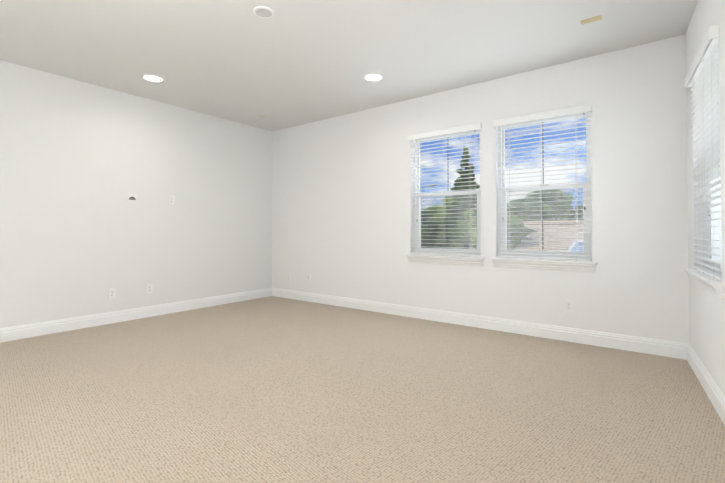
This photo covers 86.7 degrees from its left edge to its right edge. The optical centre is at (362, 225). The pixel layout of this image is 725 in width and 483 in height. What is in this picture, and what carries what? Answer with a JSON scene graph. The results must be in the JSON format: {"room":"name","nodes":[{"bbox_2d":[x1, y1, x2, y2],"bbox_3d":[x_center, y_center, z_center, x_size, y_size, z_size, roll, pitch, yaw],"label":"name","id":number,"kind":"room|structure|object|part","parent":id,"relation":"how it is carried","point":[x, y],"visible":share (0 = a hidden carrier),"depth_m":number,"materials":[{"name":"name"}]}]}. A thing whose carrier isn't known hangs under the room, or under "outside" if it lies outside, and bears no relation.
{"room":"empty room","nodes":[
{"label":"empty room","id":0,"kind":"room"},
{"bbox_2d":[0,60,272,327],"bbox_3d":[-3.188,-0.233,4.300,0.160,2.940,5.720,-1,-1,37],"label":"wall","id":1,"kind":"structure","parent":0,"point":[79,234],"depth_m":4.56,"materials":[{"name":"white paint"}]},
{"bbox_2d":[108,288,115,298],"bbox_3d":[-2.927,0.795,4.491,0.010,0.117,0.072,-1,-1,37],"label":"electrical outlet","id":2,"kind":"object","parent":1,"relation":"attached to","point":[112,293],"visible":1,"depth_m":4.49,"materials":[{"name":"white plastic"}]},
{"bbox_2d":[127,193,136,203],"bbox_3d":[-2.801,-0.328,4.674,0.011,0.120,0.116,-1,-1,37],"label":"outlet","id":3,"kind":"object","parent":1,"relation":"attached to","point":[131,198],"visible":1,"depth_m":4.67,"materials":[{"name":"white plastic"}]},
{"bbox_2d":[0,288,271,342],"bbox_3d":[-3.116,1.069,4.227,0.019,0.134,5.400,-1,-1,37],"label":"baseboard","id":4,"kind":"structure","parent":1,"relation":"attached to","point":[39,329],"depth_m":4.53,"materials":[{"name":"white paint"}]},
{"bbox_2d":[147,284,152,293],"bbox_3d":[-2.674,0.797,4.829,0.010,0.117,0.072,-1,-1,37],"label":"electrical outlet","id":5,"kind":"object","parent":1,"relation":"attached to","point":[149,288],"visible":1,"depth_m":4.83,"materials":[{"name":"white plastic"}]},
{"bbox_2d":[169,195,173,204],"bbox_3d":[-2.513,-0.337,5.059,0.010,0.117,0.072,-1,-1,37],"label":"outlet","id":6,"kind":"object","parent":1,"relation":"attached to","point":[171,199],"visible":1,"depth_m":5.05,"materials":[{"name":"white plastic"}]},
{"bbox_2d":[0,0,697,131],"bbox_3d":[-0.669,-1.680,2.429,6.460,0.100,5.720,-1,-1,37],"label":"ceiling","id":7,"kind":"structure","parent":0,"point":[290,63],"depth_m":3.43,"materials":[{"name":"white paint"}]},
{"bbox_2d":[141,74,164,81],"bbox_3d":[-2.275,-1.599,4.175,0.224,0.011,0.224,-1,-1,37],"label":"recessed light","id":8,"kind":"object","parent":7,"relation":"in","point":[152,77],"visible":1,"depth_m":4.16,"materials":[{"name":"white paint"}]},
{"bbox_2d":[253,6,273,17],"bbox_3d":[-0.750,-1.617,2.920,0.152,0.011,0.152,-1,-1,37],"label":"smoke detector","id":9,"kind":"object","parent":7,"relation":"in","point":[262,12],"visible":0.98,"depth_m":2.91,"materials":[{"name":"white plastic"}]},
{"bbox_2d":[256,9,271,16],"bbox_3d":[-0.750,-1.614,2.920,0.120,0.002,0.120,-1,-1,37],"label":"grille","id":10,"kind":"object","parent":9,"relation":"attached to","point":[259,12],"depth_m":2.91,"materials":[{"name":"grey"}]},
{"bbox_2d":[363,72,383,80],"bbox_3d":[0.119,-1.600,4.144,0.224,0.011,0.224,-1,-1,37],"label":"recessed light","id":11,"kind":"object","parent":7,"relation":"in","point":[373,76],"visible":0.96,"depth_m":4.12,"materials":[{"name":"white paint"}]},
{"bbox_2d":[580,15,601,24],"bbox_3d":[1.802,-1.617,3.027,0.140,0.009,0.064,-1,-1,37],"label":"ceiling vent","id":12,"kind":"object","parent":7,"relation":"in","point":[593,19],"visible":1,"depth_m":3.02,"materials":[{"name":"beige metal"}]},
{"bbox_2d":[0,296,724,482],"bbox_3d":[-0.669,1.160,2.388,6.460,0.100,5.720,-1,-1,37],"label":"floor carpet","id":13,"kind":"object","parent":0,"point":[271,389],"visible":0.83,"depth_m":2.37,"materials":[{"name":"beige carpet"}]},
{"bbox_2d":[272,34,688,343],"bbox_3d":[0.839,-0.226,4.753,6.057,2.940,0.160,-1,-1,37],"label":"wall","id":14,"kind":"structure","parent":0,"point":[342,203],"depth_m":4.11,"materials":[{"name":"white paint"}]},
{"bbox_2d":[405,254,484,266],"bbox_3d":[0.968,0.407,4.560,0.980,0.103,0.139,-1,-1,37],"label":"window sill","id":15,"kind":"structure","parent":14,"relation":"attached to","point":[449,260],"depth_m":4.50,"materials":[{"name":"white paint"}]},
{"bbox_2d":[408,123,481,141],"bbox_3d":[0.960,-1.101,4.571,0.924,0.074,0.086,-1,-1,37],"label":"blind valance","id":16,"kind":"object","parent":14,"relation":"attached to","point":[452,130],"visible":0.92,"depth_m":4.50,"materials":[{"name":"white paint"}]},
{"bbox_2d":[413,140,413,184],"bbox_3d":[0.637,-0.789,4.786,0.006,0.566,0.012,-1,-1,37],"label":"blind wand","id":17,"kind":"object","parent":16,"relation":"hanging from","point":[413,162],"visible":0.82,"depth_m":4.78,"materials":[{"name":"white plastic"}]},
{"bbox_2d":[410,133,480,256],"bbox_3d":[1.000,-0.364,4.613,0.888,1.434,0.150,-1,-1,37],"label":"window blind","id":18,"kind":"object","parent":14,"relation":"in","point":[460,182],"depth_m":4.57,"materials":[{"name":"white plastic"}]},
{"bbox_3d":[0.969,0.344,4.562,0.888,0.018,0.048,-1,-1,37],"label":"back window blind bottom rail","id":19,"kind":"part","parent":18,"relation":"part of","materials":[{"name":"white plastic"}]},
{"bbox_2d":[414,130,480,254],"bbox_3d":[1.033,-0.388,4.657,0.900,1.490,0.076,-1,-1,37],"label":"window","id":20,"kind":"structure","parent":14,"relation":"in","point":[417,233],"depth_m":4.74,"materials":[{"name":"white plastic"}]},
{"bbox_2d":[420,194,476,248],"bbox_3d":[1.057,-0.020,4.685,0.832,0.707,0.001,-1,-1,37],"label":"screen","id":21,"kind":"object","parent":20,"relation":"attached to","point":[448,222],"depth_m":4.69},
{"bbox_2d":[272,288,688,359],"bbox_3d":[0.617,1.077,4.788,5.317,0.134,0.019,-1,-1,37],"label":"baseboard","id":22,"kind":"structure","parent":14,"relation":"attached to","point":[671,349],"depth_m":4.05,"materials":[{"name":"white paint"}]},
{"bbox_2d":[493,103,591,127],"bbox_3d":[1.814,-1.110,3.930,0.924,0.074,0.086,-1,-1,37],"label":"blind valance","id":23,"kind":"object","parent":14,"relation":"attached to","point":[547,114],"visible":0.98,"depth_m":3.86,"materials":[{"name":"white paint"}]},
{"bbox_2d":[500,126,500,177],"bbox_3d":[1.491,-0.798,4.145,0.006,0.566,0.012,-1,-1,37],"label":"blind wand","id":24,"kind":"object","parent":23,"relation":"hanging from","point":[500,151],"visible":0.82,"depth_m":4.14,"materials":[{"name":"white plastic"}]},
{"bbox_2d":[509,141,509,254],"bbox_3d":[1.576,-0.384,4.116,0.003,1.424,0.002,-1,-1,37],"label":"blind cord","id":25,"kind":"object","parent":23,"relation":"hanging from","point":[509,141],"depth_m":4.12,"materials":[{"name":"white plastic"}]},
{"bbox_2d":[540,203,541,257],"bbox_3d":[1.808,-0.387,3.911,0.002,1.424,0.002,-1,-1,37],"label":"blind cord","id":26,"kind":"object","parent":23,"relation":"hanging from","point":[541,203],"depth_m":3.94,"materials":[{"name":"white fabric"}]},
{"bbox_2d":[541,120,542,256],"bbox_3d":[1.832,-0.387,3.924,0.003,1.424,0.002,-1,-1,37],"label":"blind cord","id":27,"kind":"object","parent":23,"relation":"hanging from","point":[541,120],"depth_m":3.93,"materials":[{"name":"white fabric"}]},
{"bbox_2d":[575,137,576,197],"bbox_3d":[2.063,-0.390,3.719,0.002,1.424,0.002,-1,-1,37],"label":"blind cord","id":28,"kind":"object","parent":23,"relation":"hanging from","point":[576,170],"depth_m":3.72,"materials":[{"name":"white fabric"}]},
{"bbox_2d":[577,170,577,208],"bbox_3d":[2.088,-0.389,3.732,0.002,1.424,0.002,-1,-1,37],"label":"blind cord","id":29,"kind":"object","parent":23,"relation":"hanging from","point":[577,170],"depth_m":3.73,"materials":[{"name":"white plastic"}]},
{"bbox_2d":[584,164,584,202],"bbox_3d":[2.119,-0.628,3.671,0.002,0.898,0.002,-1,-1,37],"label":"blind cord","id":30,"kind":"object","parent":23,"relation":"hanging from","point":[584,164],"depth_m":3.67,"materials":[{"name":"white fabric"}]},
{"bbox_2d":[496,116,591,260],"bbox_3d":[1.854,-0.373,3.972,0.888,1.434,0.150,-1,-1,37],"label":"window blind","id":31,"kind":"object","parent":14,"relation":"in","point":[553,144],"depth_m":3.93,"materials":[{"name":"white plastic"}]},
{"bbox_3d":[1.823,0.334,3.921,0.888,0.018,0.048,-1,-1,37],"label":"back window blind bottom rail","id":32,"kind":"part","parent":31,"relation":"part of","materials":[{"name":"white plastic"}]},
{"bbox_2d":[491,112,596,272],"bbox_3d":[1.845,-0.346,3.960,0.980,1.593,0.215,-1,-1,37],"label":"window","id":33,"kind":"structure","parent":14,"relation":"in","point":[503,251],"depth_m":3.92,"materials":[{"name":"white plastic"}]},
{"bbox_3d":[1.894,-0.753,4.031,0.788,0.667,0.006,-1,-1,37],"label":"back window muntin","id":34,"kind":"part","parent":33,"relation":"part of","materials":[{"name":"white plastic"}]},
{"bbox_3d":[1.873,-0.050,3.993,0.008,0.637,0.006,-1,-1,37],"label":"back window muntin","id":35,"kind":"part","parent":33,"relation":"part of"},
{"bbox_3d":[1.822,0.398,3.919,0.980,0.103,0.139,-1,-1,37],"label":"back window sill apron","id":36,"kind":"part","parent":33,"relation":"part of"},
{"bbox_2d":[507,188,583,251],"bbox_3d":[1.911,-0.029,4.044,0.832,0.707,0.001,-1,-1,37],"label":"screen","id":37,"kind":"object","parent":33,"relation":"attached to","point":[528,224],"depth_m":4.03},
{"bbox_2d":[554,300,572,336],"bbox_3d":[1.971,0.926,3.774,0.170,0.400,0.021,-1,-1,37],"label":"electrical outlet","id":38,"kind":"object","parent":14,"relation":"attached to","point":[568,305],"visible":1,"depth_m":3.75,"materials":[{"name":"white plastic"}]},
{"bbox_3d":[2.014,0.784,3.752,0.072,0.117,0.008,-1,-1,37],"label":"plate","id":39,"kind":"part","parent":38,"relation":"part of","materials":[{"name":"white plastic"}]},
{"bbox_2d":[686,0,724,395],"bbox_3d":[1.202,-0.284,0.738,0.160,2.940,5.850,-1,-1,33],"label":"wall","id":40,"kind":"structure","parent":0,"point":[706,325],"depth_m":2.68,"materials":[{"name":"white paint"}]},
{"bbox_2d":[684,24,718,87],"bbox_3d":[2.326,-1.129,2.626,0.086,0.074,0.924,-1,-1,33],"label":"blind valance","id":41,"kind":"object","parent":40,"relation":"attached to","point":[710,41],"visible":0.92,"depth_m":2.51,"materials":[{"name":"white paint"}]},
{"bbox_2d":[693,116,694,219],"bbox_3d":[2.493,-0.402,2.889,0.002,1.424,0.002,-1,-1,37],"label":"blind cord","id":42,"kind":"object","parent":41,"relation":"hanging from","point":[693,116],"depth_m":2.89,"materials":[{"name":"white fabric"}]},
{"bbox_2d":[697,77,699,244],"bbox_3d":[2.508,-0.402,2.865,0.002,1.424,0.003,-1,-1,37],"label":"blind cord","id":43,"kind":"object","parent":41,"relation":"hanging from","point":[697,77],"depth_m":2.86,"materials":[{"name":"white fabric"}]},
{"bbox_2d":[701,82,704,194],"bbox_3d":[2.246,-0.645,2.528,0.003,0.898,0.003,-1,-1,37],"label":"blind cord","id":44,"kind":"object","parent":41,"relation":"hanging from","point":[703,82],"depth_m":2.53,"materials":[{"name":"white fabric"}]},
{"bbox_2d":[703,203,703,270],"bbox_3d":[2.318,-0.405,2.620,0.002,1.424,0.002,-1,-1,37],"label":"blind cord","id":45,"kind":"object","parent":41,"relation":"hanging from","point":[703,203],"depth_m":2.61,"materials":[{"name":"white fabric"}]},
{"bbox_2d":[706,95,708,252],"bbox_3d":[2.333,-0.406,2.598,0.002,1.424,0.003,-1,-1,37],"label":"blind cord","id":46,"kind":"object","parent":41,"relation":"hanging from","point":[707,176],"depth_m":2.59,"materials":[{"name":"white fabric"}]},
{"bbox_2d":[711,71,713,270],"bbox_3d":[2.143,-0.409,2.353,0.002,1.424,0.002,-1,-1,37],"label":"blind cord","id":47,"kind":"object","parent":41,"relation":"hanging from","point":[711,71],"depth_m":2.35,"materials":[{"name":"white fabric"}]},
{"bbox_2d":[717,72,719,254],"bbox_3d":[2.158,-0.410,2.329,0.002,1.424,0.003,-1,-1,37],"label":"blind cord","id":48,"kind":"object","parent":41,"relation":"hanging from","point":[717,72],"depth_m":2.33,"materials":[{"name":"white fabric"}]},
{"bbox_2d":[684,268,723,299],"bbox_3d":[2.338,0.379,2.596,0.139,0.103,0.980,-1,-1,33],"label":"window sill","id":49,"kind":"structure","parent":40,"relation":"attached to","point":[712,285],"depth_m":2.40,"materials":[{"name":"white paint"}]},
{"bbox_2d":[690,43,721,279],"bbox_3d":[2.381,-0.394,2.579,0.150,1.434,0.888,-1,-1,33],"label":"window blind","id":50,"kind":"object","parent":40,"relation":"in","point":[709,131],"depth_m":2.55,"materials":[{"name":"white plastic"}]},
{"bbox_3d":[2.339,0.315,2.597,0.048,0.018,0.888,-1,-1,33],"label":"right window blind bottom rail","id":51,"kind":"part","parent":50,"relation":"part of","materials":[{"name":"white plastic"}]},
{"bbox_3d":[2.429,-0.430,2.549,0.037,1.362,0.796,-1,-1,33],"label":"glass","id":52,"kind":"part","parent":50,"relation":"part of","materials":[{"name":"clear glass"}]},
{"bbox_2d":[687,344,724,425],"bbox_3d":[1.236,1.022,0.935,0.019,0.134,5.450,-1,-1,33],"label":"baseboard","id":53,"kind":"structure","parent":40,"relation":"attached to","point":[714,393],"depth_m":2.51,"materials":[{"name":"white paint"}]},
{"bbox_2d":[707,141,721,273],"bbox_3d":[2.428,-0.418,2.549,0.076,1.490,0.900,-1,-1,33],"label":"window","id":54,"kind":"structure","parent":40,"relation":"in","point":[713,216],"depth_m":2.88,"materials":[{"name":"white plastic"}]},
{"label":"outside","id":55,"kind":"structure","parent":0,"visible":0},
{"bbox_2d":[420,148,583,251],"bbox_3d":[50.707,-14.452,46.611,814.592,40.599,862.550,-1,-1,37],"label":"scenery","id":56,"kind":"structure","parent":55,"point":[513,227],"depth_m":21.20,"materials":[{"name":"multicoloured"}]},
{"bbox_3d":[6.135,0.625,10.489,0.700,0.020,1.020,-1,18,42],"label":"house skylight pane","id":57,"kind":"part","parent":56,"relation":"part of","materials":[{"name":"blue glass"}]}
]}

